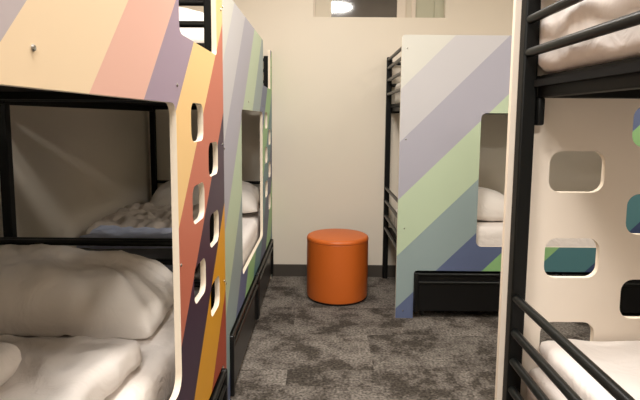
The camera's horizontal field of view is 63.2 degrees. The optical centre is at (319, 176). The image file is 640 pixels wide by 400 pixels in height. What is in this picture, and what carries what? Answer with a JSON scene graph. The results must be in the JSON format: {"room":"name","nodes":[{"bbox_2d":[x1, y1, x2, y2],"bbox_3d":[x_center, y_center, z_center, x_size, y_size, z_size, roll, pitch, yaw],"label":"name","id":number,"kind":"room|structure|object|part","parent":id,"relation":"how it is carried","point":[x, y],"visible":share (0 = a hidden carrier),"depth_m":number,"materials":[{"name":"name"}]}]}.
{"room":"dormitory","nodes":[
{"label":"dormitory","id":0,"kind":"room"},
{"bbox_2d":[0,105,149,247],"bbox_3d":[-1.476,-0.165,0.696,0.150,2.750,7.005,0,6,0],"label":"wall","id":1,"kind":"structure","parent":0,"point":[74,168],"depth_m":2.95,"materials":[{"name":"beige paint"}]},
{"bbox_2d":[148,0,601,264],"bbox_3d":[0.793,-0.541,4.243,4.655,2.750,0.150,0,6,0],"label":"wall","id":2,"kind":"structure","parent":0,"point":[329,73],"depth_m":4.19,"materials":[{"name":"beige paint"}]},
{"bbox_2d":[272,264,395,276],"bbox_3d":[0.782,0.785,4.308,4.355,0.100,0.012,0,6,0],"label":"baseboard","id":3,"kind":"structure","parent":2,"relation":"attached to","point":[279,269],"depth_m":4.30,"materials":[{"name":"grey plastic"}]},
{"bbox_2d":[313,0,443,17],"bbox_3d":[0.467,-1.487,4.144,1.036,0.453,0.100,0,6,0],"label":"window","id":4,"kind":"structure","parent":2,"relation":"in","point":[321,8],"depth_m":4.14,"materials":[{"name":"clear glass"}]},
{"bbox_3d":[0.028,-1.489,4.131,0.129,0.453,0.030,0,6,0],"label":"panel","id":5,"kind":"part","parent":4,"relation":"part of","materials":[{"name":"beige fabric"}]},
{"bbox_3d":[0.353,-1.486,4.131,0.521,0.453,0.008,0,6,0],"label":"pane","id":6,"kind":"part","parent":4,"relation":"part of","materials":[{"name":"clear glass"}]},
{"bbox_3d":[0.713,-1.484,4.136,0.060,0.453,0.025,0,6,0],"label":"panel","id":7,"kind":"part","parent":4,"relation":"part of","materials":[{"name":"beige fabric"}]},
{"bbox_3d":[0.837,-1.482,4.133,0.147,0.453,0.009,0,6,0],"label":"frosted pane","id":8,"kind":"part","parent":4,"relation":"part of","materials":[{"name":"beige glass"}]},
{"bbox_2d":[230,276,639,399],"bbox_3d":[0.765,1.271,0.844,4.655,0.100,7.305,0,6,0],"label":"floor","id":9,"kind":"structure","parent":0,"point":[299,347],"depth_m":2.94,"materials":[{"name":"carpet"}]},
{"bbox_2d":[0,0,226,399],"bbox_3d":[-0.862,0.271,1.021,0.968,1.823,2.083,0,6,0],"label":"bunk bed","id":10,"kind":"object","parent":9,"relation":"on","point":[121,50],"visible":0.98,"depth_m":1.41,"materials":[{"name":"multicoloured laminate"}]},
{"bbox_3d":[-0.869,0.259,2.039,0.907,0.024,0.024,0,6,0],"label":"rail","id":11,"kind":"part","parent":10,"relation":"part of","materials":[{"name":"black metal"}]},
{"bbox_2d":[13,302,174,399],"bbox_3d":[-0.872,0.666,1.083,0.834,0.203,1.864,0,6,0],"label":"mattress","id":12,"kind":"object","parent":10,"relation":"on","point":[154,378],"visible":0.12,"depth_m":1.51,"materials":[{"name":"white fabric"}]},
{"bbox_2d":[0,334,141,399],"bbox_3d":[-0.915,0.496,0.938,0.805,0.181,1.085,1,6,4],"label":"pillow","id":13,"kind":"object","parent":12,"relation":"on","point":[76,367],"visible":1,"depth_m":1.25,"materials":[{"name":"white fabric"}]},
{"bbox_2d":[0,244,173,339],"bbox_3d":[-0.902,0.379,1.767,0.779,0.279,0.427,0,6,-2],"label":"pillow","id":14,"kind":"object","parent":12,"relation":"on","point":[46,290],"visible":0.94,"depth_m":1.61,"materials":[{"name":"white fabric"}]},
{"bbox_3d":[-0.870,0.334,2.047,0.907,0.024,0.024,0,6,0],"label":"rail","id":15,"kind":"part","parent":10,"relation":"part of","materials":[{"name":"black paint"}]},
{"bbox_3d":[-0.862,-0.651,1.938,0.907,0.024,0.024,0,6,0],"label":"rail","id":16,"kind":"part","parent":10,"relation":"part of","materials":[{"name":"black metal"}]},
{"bbox_3d":[-0.862,-0.573,1.947,0.907,0.024,0.024,0,6,0],"label":"rail","id":17,"kind":"part","parent":10,"relation":"part of","materials":[{"name":"black metal"}]},
{"bbox_3d":[-0.870,0.423,2.057,0.907,0.024,0.024,0,6,0],"label":"rail","id":18,"kind":"part","parent":10,"relation":"part of","materials":[{"name":"black metal"}]},
{"bbox_3d":[-0.416,0.182,2.022,0.040,1.785,0.040,0,6,0],"label":"corner post","id":19,"kind":"part","parent":10,"relation":"part of","materials":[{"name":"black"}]},
{"bbox_2d":[0,0,271,399],"bbox_3d":[-0.874,0.032,3.172,0.968,1.823,2.083,0,6,0],"label":"bunk bed","id":20,"kind":"object","parent":9,"relation":"on","point":[243,87],"visible":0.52,"depth_m":2.50,"materials":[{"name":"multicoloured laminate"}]},
{"bbox_3d":[-1.343,0.150,2.244,0.040,1.785,0.040,0,6,0],"label":"corner post","id":21,"kind":"part","parent":20,"relation":"part of","materials":[{"name":"black metal"}]},
{"bbox_3d":[-0.891,0.269,2.179,0.907,0.024,0.024,0,6,0],"label":"rail","id":22,"kind":"part","parent":20,"relation":"part of","materials":[{"name":"black metal"}]},
{"bbox_3d":[-1.334,-0.065,4.178,0.040,1.785,0.040,0,6,0],"label":"corner post","id":23,"kind":"part","parent":20,"relation":"part of","materials":[{"name":"black metal"}]},
{"bbox_3d":[-0.881,0.045,4.194,0.907,0.024,0.024,0,6,0],"label":"rail","id":24,"kind":"part","parent":20,"relation":"part of","materials":[{"name":"black metal"}]},
{"bbox_2d":[194,208,259,297],"bbox_3d":[-0.887,0.434,3.222,0.904,0.192,1.864,0,6,0],"label":"mattress","id":25,"kind":"object","parent":20,"relation":"on","point":[250,222],"visible":0.05,"depth_m":3.36,"materials":[{"name":"white fabric"}]},
{"bbox_2d":[76,225,171,248],"bbox_3d":[-0.890,0.332,2.747,0.702,0.116,0.281,0,6,0],"label":"sheet","id":26,"kind":"object","parent":25,"relation":"on","point":[103,231],"visible":0.32,"depth_m":2.68,"materials":[{"name":"blue fabric"}]},
{"bbox_2d":[73,247,199,272],"bbox_3d":[-0.912,0.394,2.449,0.732,0.057,0.328,0,6,0],"label":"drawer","id":27,"kind":"object","parent":25,"relation":"on","point":[159,252],"visible":0.11,"depth_m":2.51,"materials":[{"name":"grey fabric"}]},
{"bbox_2d":[85,202,198,234],"bbox_3d":[-0.986,0.266,3.241,0.704,0.129,0.689,0,6,0],"label":"duvet","id":28,"kind":"object","parent":25,"relation":"on","point":[135,215],"visible":0.48,"depth_m":3.09,"materials":[{"name":"beige fabric"}]},
{"bbox_2d":[150,180,259,212],"bbox_3d":[-0.832,0.131,3.800,0.779,0.244,0.418,0,6,-4],"label":"pillow","id":29,"kind":"object","parent":25,"relation":"on","point":[250,192],"visible":0.35,"depth_m":3.65,"materials":[{"name":"white fabric"}]},
{"bbox_3d":[-0.402,0.035,3.171,0.018,1.823,2.083,0,6,0],"label":"panel","id":30,"kind":"part","parent":20,"relation":"part of","materials":[{"name":"multicoloured laminate"}]},
{"bbox_3d":[-0.428,-0.057,4.174,0.040,1.785,0.040,0,6,0],"label":"corner post","id":31,"kind":"part","parent":20,"relation":"part of","materials":[{"name":"black metal"}]},
{"bbox_3d":[-0.879,-0.541,3.114,0.804,0.153,1.864,0,6,0],"label":"mattress","id":32,"kind":"object","parent":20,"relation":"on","visible":0},
{"bbox_2d":[179,7,203,42],"bbox_3d":[-0.785,-0.657,2.377,0.589,0.279,0.327,0,6,-5],"label":"pillow","id":33,"kind":"object","parent":32,"relation":"on","point":[196,35],"visible":0.1,"depth_m":2.33,"materials":[{"name":"white fabric"}]},
{"bbox_2d":[209,368,227,399],"bbox_3d":[-0.699,0.964,1.596,0.664,0.321,0.959,0,6,0],"label":"drawer","id":34,"kind":"object","parent":9,"relation":"on","point":[220,390],"visible":0.85,"depth_m":1.98,"materials":[{"name":"black metal"}]},
{"bbox_3d":[-0.379,0.872,1.584,0.022,0.022,0.943,0,6,0],"label":"pull rail","id":35,"kind":"part","parent":34,"relation":"part of","materials":[{"name":"black metal"}]},
{"bbox_2d":[230,274,258,396],"bbox_3d":[-0.716,0.823,2.804,0.664,0.333,0.937,0,6,0],"label":"drawer","id":36,"kind":"object","parent":9,"relation":"on","point":[241,331],"visible":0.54,"depth_m":2.68,"materials":[{"name":"black wood"}]},
{"bbox_3d":[-0.394,0.672,2.786,0.022,0.022,0.921,0,6,0],"label":"pull rail","id":37,"kind":"part","parent":36,"relation":"part of","materials":[{"name":"black paint"}]},
{"bbox_3d":[-0.395,0.726,2.792,0.022,0.022,0.921,0,6,0],"label":"pull rail","id":38,"kind":"part","parent":36,"relation":"part of","materials":[{"name":"black paint"}]},
{"bbox_2d":[256,239,273,316],"bbox_3d":[-0.711,0.718,3.755,0.664,0.333,0.944,0,6,0],"label":"drawer","id":39,"kind":"object","parent":9,"relation":"on","point":[265,269],"visible":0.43,"depth_m":3.73,"materials":[{"name":"black metal"}]},
{"bbox_3d":[-0.390,0.567,3.736,0.022,0.022,0.928,0,6,0],"label":"pull rail","id":40,"kind":"part","parent":39,"relation":"part of","materials":[{"name":"black metal"}]},
{"bbox_3d":[-0.390,0.620,3.742,0.022,0.022,0.928,0,6,0],"label":"pull rail","id":41,"kind":"part","parent":39,"relation":"part of","materials":[{"name":"black metal"}]},
{"bbox_2d":[307,229,368,305],"bbox_3d":[0.127,0.649,3.809,0.450,0.470,0.450,0,6,0],"label":"pouf","id":42,"kind":"object","parent":9,"relation":"on","point":[337,259],"visible":1,"depth_m":3.62,"materials":[{"name":"orange leather"}]},
{"bbox_2d":[413,271,558,315],"bbox_3d":[1.086,0.748,3.718,0.937,0.310,0.664,0,6,0],"label":"drawer","id":43,"kind":"object","parent":9,"relation":"on","point":[432,290],"visible":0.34,"depth_m":3.40,"materials":[{"name":"black wood"}]},
{"bbox_3d":[1.085,0.695,3.390,0.921,0.022,0.022,0,6,0],"label":"pull rail","id":44,"kind":"part","parent":43,"relation":"part of","materials":[{"name":"black metal"}]},
{"bbox_3d":[1.086,0.641,3.384,0.921,0.022,0.022,0,6,0],"label":"pull rail","id":45,"kind":"part","parent":43,"relation":"part of","materials":[{"name":"black metal"}]},
{"bbox_2d":[382,35,639,317],"bbox_3d":[1.546,-0.014,3.759,2.083,1.823,0.888,0,6,0],"label":"bunk bed","id":46,"kind":"object","parent":9,"relation":"on","point":[448,82],"visible":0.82,"depth_m":3.31,"materials":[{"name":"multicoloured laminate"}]},
{"bbox_3d":[0.540,-0.051,4.186,0.040,1.785,0.040,0,6,0],"label":"corner post","id":47,"kind":"part","parent":46,"relation":"part of","materials":[{"name":"black metal"}]},
{"bbox_3d":[0.528,0.459,3.827,0.024,0.024,0.827,0,6,0],"label":"rail","id":48,"kind":"part","parent":46,"relation":"part of","materials":[{"name":"black metal"}]},
{"bbox_3d":[0.529,0.360,3.816,0.024,0.024,0.827,0,6,0],"label":"rail","id":49,"kind":"part","parent":46,"relation":"part of","materials":[{"name":"black metal"}]},
{"bbox_3d":[0.530,0.241,3.803,0.024,0.024,0.827,0,6,0],"label":"rail","id":50,"kind":"part","parent":46,"relation":"part of","materials":[{"name":"black metal"}]},
{"bbox_3d":[0.531,0.136,3.791,0.024,0.024,0.827,0,6,0],"label":"rail","id":51,"kind":"part","parent":46,"relation":"part of","materials":[{"name":"black metal"}]},
{"bbox_3d":[0.537,-0.606,3.709,0.024,0.024,0.827,0,6,0],"label":"rail","id":52,"kind":"part","parent":46,"relation":"part of","materials":[{"name":"black metal"}]},
{"bbox_3d":[0.539,-0.808,3.686,0.024,0.024,0.827,0,6,0],"label":"rail","id":53,"kind":"part","parent":46,"relation":"part of","materials":[{"name":"black metal"}]},
{"bbox_3d":[0.538,-0.713,3.697,0.024,0.024,0.827,0,6,0],"label":"rail","id":54,"kind":"part","parent":46,"relation":"part of","materials":[{"name":"black metal"}]},
{"bbox_3d":[0.539,-0.872,3.679,0.024,0.024,0.827,0,6,0],"label":"rail","id":55,"kind":"part","parent":46,"relation":"part of","materials":[{"name":"black metal"}]},
{"bbox_2d":[395,82,400,102],"bbox_3d":[1.550,-0.596,3.694,1.942,0.172,0.744,0,6,0],"label":"mattress","id":56,"kind":"object","parent":46,"relation":"on","point":[397,95],"visible":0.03,"depth_m":3.89,"materials":[{"name":"white fabric"}]},
{"bbox_2d":[394,209,595,246],"bbox_3d":[1.542,0.388,3.803,1.902,0.193,0.745,0,6,0],"label":"mattress","id":57,"kind":"object","parent":46,"relation":"on","point":[488,233],"visible":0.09,"depth_m":3.44,"materials":[{"name":"white fabric"}]},
{"bbox_2d":[477,187,503,220],"bbox_3d":[1.062,0.182,3.718,0.625,0.246,0.409,0,6,-5],"label":"pillow","id":58,"kind":"object","parent":57,"relation":"on","point":[490,207],"visible":0.33,"depth_m":3.55,"materials":[{"name":"white fabric"}]},
{"bbox_2d":[495,0,639,399],"bbox_3d":[1.567,0.289,1.030,2.083,1.823,0.968,0,6,0],"label":"bunk bed","id":59,"kind":"object","parent":9,"relation":"on","point":[594,107],"visible":0.98,"depth_m":1.46,"materials":[{"name":"beige laminate"}]},
{"bbox_3d":[0.550,0.661,1.065,0.024,0.024,0.907,0,6,0],"label":"rail","id":60,"kind":"part","parent":59,"relation":"part of","materials":[{"name":"black metal"}]},
{"bbox_3d":[0.561,0.251,1.475,0.040,1.785,0.040,0,6,0],"label":"corner post","id":61,"kind":"part","parent":59,"relation":"part of","materials":[{"name":"black"}]},
{"bbox_3d":[0.551,0.576,1.056,0.024,0.024,0.907,0,6,0],"label":"rail","id":62,"kind":"part","parent":59,"relation":"part of","materials":[{"name":"black metal"}]},
{"bbox_2d":[526,367,566,399],"bbox_3d":[1.521,0.690,1.091,1.862,0.192,0.864,0,6,0],"label":"mattress","id":63,"kind":"object","parent":59,"relation":"on","point":[552,392],"visible":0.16,"depth_m":1.41,"materials":[{"name":"white fabric"}]},
{"bbox_2d":[539,339,639,399],"bbox_3d":[1.132,0.550,1.075,1.035,0.086,0.902,0,6,0],"label":"duvet","id":64,"kind":"object","parent":63,"relation":"on","point":[620,360],"visible":0.61,"depth_m":1.34,"materials":[{"name":"white fabric"}]},
{"bbox_3d":[0.552,0.492,1.047,0.024,0.024,0.907,0,6,0],"label":"rail","id":65,"kind":"part","parent":59,"relation":"part of","materials":[{"name":"black metal"}]},
{"bbox_3d":[0.559,-0.370,0.951,0.024,0.024,0.907,0,6,0],"label":"rail","id":66,"kind":"part","parent":59,"relation":"part of","materials":[{"name":"black metal"}]},
{"bbox_3d":[0.553,0.393,1.036,0.024,0.024,0.907,0,6,0],"label":"rail","id":67,"kind":"part","parent":59,"relation":"part of","materials":[{"name":"black metal"}]},
{"bbox_3d":[0.558,-0.283,0.961,0.024,0.024,0.907,0,6,0],"label":"rail","id":68,"kind":"part","parent":59,"relation":"part of","materials":[{"name":"black metal"}]},
{"bbox_2d":[538,0,639,73],"bbox_3d":[1.518,-0.317,0.977,1.885,0.191,0.898,0,6,0],"label":"duvet","id":69,"kind":"object","parent":59,"relation":"on","point":[622,44],"visible":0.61,"depth_m":1.13,"materials":[{"name":"white fabric"}]},
{"bbox_2d":[546,272,639,312],"bbox_3d":[2.043,0.756,3.715,0.944,0.310,0.664,0,6,0],"label":"drawer","id":70,"kind":"object","parent":9,"relation":"on","point":[630,290],"visible":0.29,"depth_m":3.40,"materials":[{"name":"black wood"}]},
{"bbox_3d":[2.042,0.649,3.381,0.928,0.022,0.022,0,6,0],"label":"pull rail","id":71,"kind":"part","parent":70,"relation":"part of","materials":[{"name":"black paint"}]},
{"bbox_3d":[2.042,0.703,3.387,0.928,0.022,0.022,0,6,0],"label":"pull rail","id":72,"kind":"part","parent":70,"relation":"part of","materials":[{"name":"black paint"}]}
]}

